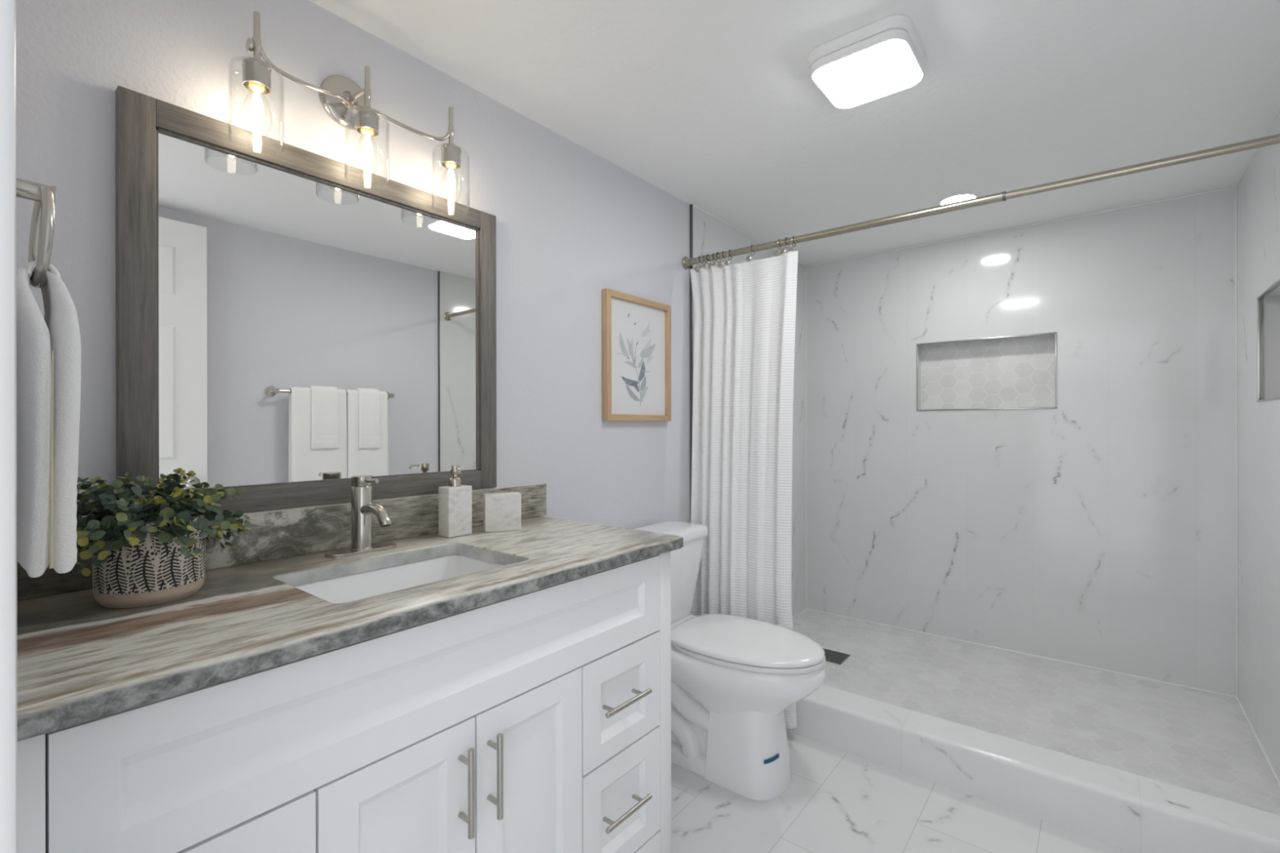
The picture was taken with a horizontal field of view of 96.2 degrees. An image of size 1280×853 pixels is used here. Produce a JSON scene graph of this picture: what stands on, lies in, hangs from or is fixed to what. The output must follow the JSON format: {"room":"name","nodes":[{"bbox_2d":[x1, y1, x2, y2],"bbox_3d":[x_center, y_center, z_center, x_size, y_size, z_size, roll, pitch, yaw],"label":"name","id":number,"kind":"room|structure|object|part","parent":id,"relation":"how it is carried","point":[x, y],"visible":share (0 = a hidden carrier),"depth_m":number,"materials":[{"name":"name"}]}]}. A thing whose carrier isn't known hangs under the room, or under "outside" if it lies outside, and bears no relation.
{"room":"bathroom","nodes":[
{"label":"bathroom","id":0,"kind":"room"},
{"bbox_2d":[16,260,80,577],"bbox_3d":[-0.777,-0.014,0.748,0.158,0.391,0.063,0,0,39],"label":"hand towel","id":1,"kind":"object","parent":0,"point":[48,348],"visible":0.95,"depth_m":0.71,"materials":[{"name":"white fabric"}]},
{"bbox_2d":[15,0,690,528],"bbox_3d":[-0.097,0.079,2.259,0.120,2.335,3.700,0,0,39],"label":"wall","id":2,"kind":"structure","parent":0,"point":[573,224],"depth_m":1.58,"materials":[{"name":"paint"}]},
{"bbox_2d":[17,481,546,600],"bbox_3d":[-0.702,0.236,1.392,0.020,0.108,1.245,0,0,39],"label":"backsplash","id":3,"kind":"structure","parent":2,"relation":"attached to","point":[273,534],"depth_m":1.31,"materials":[{"name":"grey stone"}]},
{"bbox_2d":[115,85,496,513],"bbox_3d":[-0.702,-0.223,1.390,0.025,0.808,0.844,0,0,39],"label":"wall mirror","id":4,"kind":"object","parent":2,"relation":"attached to","point":[290,327],"visible":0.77,"depth_m":1.28,"materials":[{"name":"grey wood"}]},
{"bbox_3d":[-0.703,-0.601,1.390,0.025,0.052,0.735,0,0,39],"label":"frame rail","id":5,"kind":"part","parent":4,"relation":"part of","materials":[{"name":"grey wood"}]},
{"bbox_3d":[-0.701,0.155,1.390,0.025,0.052,0.735,0,0,39],"label":"frame rail","id":6,"kind":"part","parent":4,"relation":"part of","materials":[{"name":"grey wood"}]},
{"bbox_2d":[228,11,469,209],"bbox_3d":[-0.657,-0.710,1.358,0.137,0.270,0.543,0,0,39],"label":"vanity light","id":7,"kind":"object","parent":2,"relation":"attached to","point":[348,104],"visible":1,"depth_m":1.34,"materials":[{"name":"silver metal"}]},
{"bbox_3d":[-0.781,-0.652,1.171,0.095,0.155,0.095,0,0,39],"label":"lamp shade","id":8,"kind":"part","parent":7,"relation":"part of","materials":[{"name":"clear glass"}]},
{"bbox_2d":[241,11,271,94],"bbox_3d":[-0.781,-0.764,1.171,0.052,0.156,0.052,0,0,39],"label":"socket","id":9,"kind":"object","parent":7,"relation":"attached to","point":[256,73],"depth_m":1.16,"materials":[{"name":"silver metal"}]},
{"bbox_3d":[-0.781,-0.638,1.171,0.052,0.097,0.052,0,0,39],"label":"bulb","id":10,"kind":"part","parent":7,"relation":"part of","materials":[{"name":"clear glass"}]},
{"bbox_3d":[-0.731,-0.761,1.268,0.026,0.042,0.223,0,0,23],"label":"arm","id":11,"kind":"part","parent":7,"relation":"part of","materials":[{"name":"silver metal"}]},
{"bbox_3d":[-0.665,-0.785,1.361,0.059,0.018,0.009,0,0,29],"label":"arm","id":12,"kind":"part","parent":7,"relation":"part of","materials":[{"name":"silver metal"}]},
{"bbox_3d":[-0.639,-0.653,1.347,0.095,0.155,0.095,0,0,39],"label":"lamp shade","id":13,"kind":"part","parent":7,"relation":"part of","materials":[{"name":"clear glass"}]},
{"bbox_2d":[355,66,379,137],"bbox_3d":[-0.639,-0.765,1.347,0.052,0.156,0.052,0,0,39],"label":"socket","id":14,"kind":"object","parent":7,"relation":"attached to","point":[367,118],"depth_m":1.34,"materials":[{"name":"silver metal"}]},
{"bbox_3d":[-0.589,-0.761,1.444,0.238,0.042,0.026,0,0,-36],"label":"arm","id":15,"kind":"part","parent":7,"relation":"part of","materials":[{"name":"silver metal"}]},
{"bbox_3d":[-0.500,-0.653,1.520,0.095,0.155,0.095,0,0,39],"label":"lamp shade","id":16,"kind":"part","parent":7,"relation":"part of","materials":[{"name":"clear glass"}]},
{"bbox_2d":[440,106,461,169],"bbox_3d":[-0.500,-0.765,1.520,0.052,0.156,0.052,0,0,39],"label":"socket","id":17,"kind":"object","parent":7,"relation":"attached to","point":[451,153],"depth_m":1.51,"materials":[{"name":"silver metal"}]},
{"bbox_2d":[601,288,671,421],"bbox_3d":[-0.004,-0.263,2.256,0.027,0.482,0.399,0,0,39],"label":"framed print","id":18,"kind":"object","parent":2,"relation":"attached to","point":[636,331],"visible":1,"depth_m":2.24,"materials":[{"name":"white paper"}]},
{"bbox_3d":[-0.005,-0.492,2.256,0.027,0.024,0.351,0,0,39],"label":"frame rail","id":19,"kind":"part","parent":18,"relation":"part of","materials":[{"name":"brown wood"}]},
{"bbox_3d":[-0.004,-0.034,2.256,0.027,0.024,0.351,0,0,39],"label":"frame rail","id":20,"kind":"part","parent":18,"relation":"part of","materials":[{"name":"brown wood"}]},
{"bbox_2d":[689,204,693,501],"bbox_3d":[0.231,0.079,2.560,0.013,2.134,0.007,0,0,39],"label":"trim","id":21,"kind":"structure","parent":2,"relation":"attached to","point":[691,205],"depth_m":2.56,"materials":[{"name":"metal"}]},
{"bbox_2d":[693,207,805,616],"bbox_3d":[0.629,0.077,3.050,0.001,2.135,1.258,0,0,39],"label":"wall","id":22,"kind":"structure","parent":0,"point":[711,235],"depth_m":3.43,"materials":[{"name":"stone"}]},
{"bbox_2d":[308,0,1279,265],"bbox_3d":[0.754,-1.040,1.638,2.228,0.100,3.800,0,0,39],"label":"ceiling","id":23,"kind":"structure","parent":0,"point":[717,106],"depth_m":1.73,"materials":[{"name":"white paint"}]},
{"bbox_2d":[808,14,927,108],"bbox_3d":[0.610,-0.960,1.540,0.256,0.060,0.256,0,0,39],"label":"ceiling light","id":24,"kind":"object","parent":23,"relation":"attached to","point":[885,56],"visible":1,"depth_m":1.49,"materials":[{"name":"white paint"}]},
{"bbox_2d":[813,40,921,108],"bbox_3d":[0.610,-0.933,1.540,0.233,0.006,0.233,0,0,39],"label":"diffuser","id":25,"kind":"object","parent":24,"relation":"attached to","point":[873,69],"depth_m":1.51,"materials":[{"name":"white plastic"}]},
{"bbox_2d":[936,191,980,205],"bbox_3d":[1.391,-0.988,2.511,0.170,0.006,0.170,0,0,39],"label":"recessed light","id":26,"kind":"object","parent":23,"relation":"in","point":[958,197],"visible":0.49,"depth_m":2.48,"materials":[{"name":"white paint"}]},
{"bbox_2d":[941,195,975,204],"bbox_3d":[1.391,-0.989,2.511,0.134,0.004,0.134,0,0,39],"label":"diffuser","id":27,"kind":"object","parent":26,"relation":"attached to","point":[948,199],"depth_m":2.49,"materials":[{"name":"white plastic"}]},
{"bbox_2d":[671,730,1133,852],"bbox_3d":[0.259,1.145,1.103,1.880,0.001,2.340,0,0,39],"label":"floor","id":28,"kind":"structure","parent":0,"point":[835,800],"depth_m":1.68,"materials":[{"name":"tile"}]},
{"bbox_2d":[17,551,671,852],"bbox_3d":[-0.491,0.734,1.200,0.585,0.826,1.196,0,0,39],"label":"vanity cabinet","id":29,"kind":"object","parent":28,"relation":"on","point":[539,721],"visible":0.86,"depth_m":0.95,"materials":[{"name":"white paint"}]},
{"bbox_3d":[-0.560,0.644,0.729,0.028,0.237,0.268,0,0,39],"label":"drawer","id":30,"kind":"part","parent":29,"relation":"part of","materials":[{"name":"white paint"}]},
{"bbox_2d":[17,515,683,742],"bbox_3d":[-0.491,0.305,1.212,0.573,0.030,1.230,0,0,39],"label":"countertop","id":31,"kind":"structure","parent":29,"relation":"on","point":[80,660],"depth_m":0.89,"materials":[{"name":"grey stone"}]},
{"bbox_2d":[75,467,251,608],"bbox_3d":[-0.836,0.182,0.963,0.284,0.215,0.255,0,0,-15],"label":"potted plant","id":32,"kind":"object","parent":31,"relation":"on","point":[149,550],"visible":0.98,"depth_m":0.93,"materials":[{"name":"green plant"}]},
{"bbox_3d":[-0.833,0.223,0.979,0.149,0.134,0.149,0,0,39],"label":"pot","id":33,"kind":"part","parent":32,"relation":"part of","materials":[{"name":"beige ceramic"}]},
{"bbox_2d":[324,475,396,558],"bbox_3d":[-0.609,0.202,1.303,0.150,0.176,0.160,0,0,39],"label":"faucet","id":34,"kind":"object","parent":31,"relation":"on","point":[362,508],"visible":1,"depth_m":1.31,"materials":[{"name":"silver metal"}]},
{"bbox_3d":[-0.645,0.286,1.333,0.056,0.007,0.160,0,0,39],"label":"deck plate","id":35,"kind":"part","parent":34,"relation":"part of","materials":[{"name":"silver metal"}]},
{"bbox_3d":[-0.610,0.124,1.306,0.048,0.011,0.010,0,0,36],"label":"lever","id":36,"kind":"part","parent":34,"relation":"part of","materials":[{"name":"silver metal"}]},
{"bbox_3d":[-0.594,0.198,1.291,0.112,0.050,0.025,0,0,39],"label":"spout","id":37,"kind":"part","parent":34,"relation":"part of","materials":[{"name":"silver metal"}]},
{"bbox_2d":[293,554,504,603],"bbox_3d":[-0.478,0.390,1.190,0.337,0.139,0.459,0,0,39],"label":"sink","id":38,"kind":"object","parent":31,"relation":"in","point":[350,588],"visible":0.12,"depth_m":1.31,"materials":[{"name":"white ceramic"}]},
{"bbox_2d":[438,465,471,537],"bbox_3d":[-0.482,0.196,1.524,0.077,0.186,0.072,0,0,39],"label":"soap dispenser","id":39,"kind":"object","parent":31,"relation":"on","point":[455,500],"visible":1,"depth_m":1.51,"materials":[{"name":"white stone"}]},
{"bbox_2d":[483,492,521,532],"bbox_3d":[-0.385,0.238,1.604,0.099,0.102,0.046,0,0,-21],"label":"marble block","id":40,"kind":"object","parent":31,"relation":"on","point":[502,512],"visible":1,"depth_m":1.58,"materials":[{"name":"white stone"}]},
{"bbox_3d":[-0.391,0.820,0.940,0.028,0.593,0.265,0,0,39],"label":"door","id":41,"kind":"part","parent":29,"relation":"part of","materials":[{"name":"white paint"}]},
{"bbox_3d":[-0.302,0.633,1.000,0.039,0.152,0.012,0,0,39],"label":"handle","id":42,"kind":"part","parent":29,"relation":"part of","materials":[{"name":"silver metal"}]},
{"bbox_3d":[-0.264,0.632,1.047,0.039,0.152,0.012,0,0,39],"label":"handle","id":43,"kind":"part","parent":29,"relation":"part of","materials":[{"name":"silver metal"}]},
{"bbox_3d":[-0.221,0.820,1.151,0.028,0.593,0.268,0,0,39],"label":"door","id":44,"kind":"part","parent":29,"relation":"part of","materials":[{"name":"white paint"}]},
{"bbox_3d":[-0.047,0.643,1.368,0.028,0.237,0.278,0,0,39],"label":"drawer","id":45,"kind":"part","parent":29,"relation":"part of","materials":[{"name":"white paint"}]},
{"bbox_3d":[-0.046,0.897,1.368,0.028,0.262,0.278,0,0,39],"label":"drawer","id":46,"kind":"part","parent":29,"relation":"part of","materials":[{"name":"white paint"}]},
{"bbox_3d":[-0.034,0.890,1.332,0.039,0.012,0.156,0,0,39],"label":"handle","id":47,"kind":"part","parent":29,"relation":"part of","materials":[{"name":"silver metal"}]},
{"bbox_3d":[-0.035,0.636,1.332,0.039,0.012,0.156,0,0,39],"label":"handle","id":48,"kind":"part","parent":29,"relation":"part of","materials":[{"name":"silver metal"}]},
{"bbox_3d":[-0.046,1.075,1.368,0.028,0.083,0.278,0,0,39],"label":"drawer","id":49,"kind":"part","parent":29,"relation":"part of","materials":[{"name":"white paint"}]},
{"bbox_2d":[631,520,826,800],"bbox_3d":[0.266,0.767,1.984,0.764,0.756,0.504,0,0,39],"label":"toilet","id":50,"kind":"object","parent":28,"relation":"on","point":[734,678],"visible":0.68,"depth_m":1.82,"materials":[{"name":"white ceramic"}]},
{"bbox_3d":[0.051,0.410,2.156,0.214,0.042,0.504,0,0,39],"label":"tank lid","id":51,"kind":"part","parent":50,"relation":"part of","materials":[{"name":"white ceramic"}]},
{"bbox_3d":[0.049,0.590,2.158,0.192,0.316,0.470,0,0,39],"label":"tank","id":52,"kind":"part","parent":50,"relation":"part of","materials":[{"name":"white ceramic"}]},
{"bbox_3d":[0.352,0.702,1.899,0.512,0.022,0.364,0,0,39],"label":"seat lid","id":53,"kind":"part","parent":50,"relation":"part of","materials":[{"name":"white plastic"}]},
{"bbox_3d":[0.353,0.722,1.899,0.514,0.015,0.366,0,0,39],"label":"seat","id":54,"kind":"part","parent":50,"relation":"part of","materials":[{"name":"white plastic"}]},
{"bbox_2d":[786,684,1279,852],"bbox_3d":[0.937,1.072,1.956,1.868,0.145,0.160,0,0,39],"label":"shower curb","id":55,"kind":"object","parent":28,"relation":"on","point":[1131,811],"visible":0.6,"depth_m":1.69,"materials":[{"name":"stone"}]},
{"bbox_2d":[692,186,1279,786],"bbox_3d":[1.353,0.067,2.470,1.867,2.123,1.262,0,0,39],"label":"trim","id":56,"kind":"structure","parent":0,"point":[1234,187],"depth_m":2.50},
{"bbox_2d":[918,333,1055,409],"bbox_3d":[1.784,-0.269,2.983,0.621,0.365,0.085,0,0,39],"label":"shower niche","id":57,"kind":"structure","parent":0,"point":[919,346],"depth_m":3.18,"materials":[{"name":"tile"}]},
{"bbox_2d":[916,332,1057,410],"bbox_3d":[1.760,-0.269,2.953,0.623,0.367,0.016,0,0,39],"label":"trim","id":58,"kind":"structure","parent":57,"relation":"attached to","point":[1049,333],"depth_m":2.92,"materials":[{"name":"metal"}]},
{"bbox_2d":[920,334,1055,409],"bbox_3d":[1.810,-0.269,3.016,0.621,0.365,0.001,0,0,39],"label":"wall","id":59,"kind":"structure","parent":0,"point":[1012,372],"depth_m":3.00,"materials":[{"name":"tile"}]},
{"bbox_2d":[806,188,1235,696],"bbox_3d":[1.743,0.075,2.961,1.868,2.135,0.001,0,0,39],"label":"wall","id":60,"kind":"structure","parent":0,"point":[1097,529],"depth_m":2.77,"materials":[{"name":"stone"}]},
{"bbox_2d":[792,609,1279,814],"bbox_3d":[1.363,1.126,2.486,1.868,0.001,1.220,0,0,39],"label":"floor","id":61,"kind":"structure","parent":0,"point":[1204,742],"depth_m":2.32,"materials":[{"name":"tile"}]},
{"bbox_2d":[822,648,850,664],"bbox_3d":[0.938,1.124,2.812,0.136,0.003,0.140,0,0,39],"label":"floor drain","id":62,"kind":"object","parent":61,"relation":"on","point":[833,656],"visible":0.72,"depth_m":2.81,"materials":[{"name":"metal"}]},
{"bbox_2d":[1236,110,1279,779],"bbox_3d":[2.047,0.074,1.848,0.001,2.135,1.355,0,0,39],"label":"wall","id":63,"kind":"structure","parent":0,"point":[1258,190],"depth_m":2.05,"materials":[{"name":"stone"}]},
{"bbox_2d":[681,133,1279,269],"bbox_3d":[0.927,-0.716,1.948,1.867,0.066,0.054,0,0,39],"label":"curtain rod","id":64,"kind":"object","parent":63,"relation":"attached to","point":[686,262],"visible":1,"depth_m":1.78,"materials":[{"name":"silver metal"}]},
{"bbox_2d":[694,255,702,271],"bbox_3d":[0.257,-0.701,2.481,0.022,0.073,0.052,0,0,39],"label":"curtain ring","id":65,"kind":"object","parent":64,"relation":"hanging from","point":[696,268],"visible":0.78,"depth_m":2.46,"materials":[{"name":"silver metal"}]},
{"bbox_2d":[689,250,798,728],"bbox_3d":[0.391,0.210,2.280,0.519,1.773,0.128,0,0,39],"label":"shower curtain","id":66,"kind":"object","parent":65,"relation":"hanging from","point":[744,313],"visible":0.82,"depth_m":2.28,"materials":[{"name":"white fabric"}]},
{"bbox_2d":[698,254,706,269],"bbox_3d":[0.273,-0.701,2.468,0.022,0.073,0.052,0,0,31],"label":"curtain ring","id":67,"kind":"object","parent":64,"relation":"hanging from","point":[701,265],"visible":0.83,"depth_m":2.45,"materials":[{"name":"silver metal"}]},
{"bbox_2d":[702,253,711,269],"bbox_3d":[0.289,-0.701,2.455,0.052,0.073,0.022,0,0,-41],"label":"curtain ring","id":68,"kind":"object","parent":64,"relation":"hanging from","point":[704,265],"visible":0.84,"depth_m":2.44,"materials":[{"name":"silver metal"}]},
{"bbox_2d":[708,253,715,268],"bbox_3d":[0.310,-0.701,2.438,0.022,0.073,0.052,0,0,33],"label":"curtain ring","id":69,"kind":"object","parent":64,"relation":"hanging from","point":[710,264],"visible":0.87,"depth_m":2.42,"materials":[{"name":"silver metal"}]},
{"bbox_2d":[711,252,719,266],"bbox_3d":[0.327,-0.701,2.425,0.052,0.073,0.022,0,0,-43],"label":"curtain ring","id":70,"kind":"object","parent":64,"relation":"hanging from","point":[714,264],"visible":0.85,"depth_m":2.41,"materials":[{"name":"silver metal"}]},
{"bbox_2d":[717,250,725,266],"bbox_3d":[0.347,-0.701,2.409,0.022,0.072,0.052,0,0,35],"label":"curtain ring","id":71,"kind":"object","parent":64,"relation":"hanging from","point":[720,264],"visible":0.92,"depth_m":2.39,"materials":[{"name":"silver metal"}]},
{"bbox_2d":[724,249,732,265],"bbox_3d":[0.372,-0.701,2.388,0.022,0.073,0.052,0,0,36],"label":"curtain ring","id":72,"kind":"object","parent":64,"relation":"hanging from","point":[726,262],"visible":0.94,"depth_m":2.37,"materials":[{"name":"silver metal"}]},
{"bbox_2d":[746,244,755,261],"bbox_3d":[0.452,-0.700,2.324,0.022,0.073,0.052,0,0,41],"label":"curtain ring","id":73,"kind":"object","parent":64,"relation":"hanging from","point":[748,258],"visible":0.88,"depth_m":2.31,"materials":[{"name":"silver metal"}]},
{"bbox_2d":[773,238,782,255],"bbox_3d":[0.545,-0.700,2.249,0.022,0.073,0.052,0,0,34],"label":"curtain ring","id":74,"kind":"object","parent":64,"relation":"hanging from","point":[777,252],"visible":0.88,"depth_m":2.23,"materials":[{"name":"silver metal"}]},
{"bbox_2d":[780,237,790,254],"bbox_3d":[0.568,-0.699,2.231,0.052,0.073,0.022,0,0,-42],"label":"curtain ring","id":75,"kind":"object","parent":64,"relation":"hanging from","point":[783,251],"visible":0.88,"depth_m":2.22,"materials":[{"name":"silver metal"}]},
{"bbox_2d":[788,235,795,251],"bbox_3d":[0.591,-0.699,2.212,0.022,0.073,0.052,0,0,36],"label":"curtain ring","id":76,"kind":"object","parent":64,"relation":"hanging from","point":[790,249],"visible":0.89,"depth_m":2.19,"materials":[{"name":"silver metal"}]},
{"bbox_2d":[1263,285,1279,399],"bbox_3d":[2.089,-0.274,1.834,0.085,0.374,0.498,0,0,39],"label":"wall","id":77,"kind":"structure","parent":0,"point":[1272,301],"depth_m":2.03,"materials":[{"name":"tile"}]},
{"bbox_2d":[1257,279,1279,402],"bbox_3d":[2.060,-0.274,1.858,0.016,0.376,0.500,0,0,39],"label":"trim","id":78,"kind":"structure","parent":77,"relation":"attached to","point":[1260,298],"depth_m":2.05,"materials":[{"name":"metal"}]},
{"bbox_3d":[-0.415,0.129,0.269,1.878,2.235,0.140,0,0,39],"label":"wall","id":79,"kind":"structure","parent":0,"visible":0},
{"bbox_2d":[0,0,17,852],"bbox_3d":[-0.090,0.086,0.013,0.955,2.120,0.158,0,0,39],"label":"trim","id":80,"kind":"structure","parent":79,"relation":"attached to","point":[8,460],"depth_m":0.33,"materials":[{"name":"white paint"}]},
{"bbox_2d":[16,178,56,288],"bbox_3d":[-0.795,-0.254,0.721,0.132,0.149,0.087,0,0,39],"label":"towel ring","id":81,"kind":"object","parent":79,"relation":"attached to","point":[44,197],"visible":0.86,"depth_m":0.72,"materials":[{"name":"silver metal"}]},
{"bbox_3d":[-0.795,-0.302,0.721,0.052,0.052,0.087,0,0,39],"label":"post","id":82,"kind":"part","parent":81,"relation":"part of","materials":[{"name":"silver metal"}]}
]}

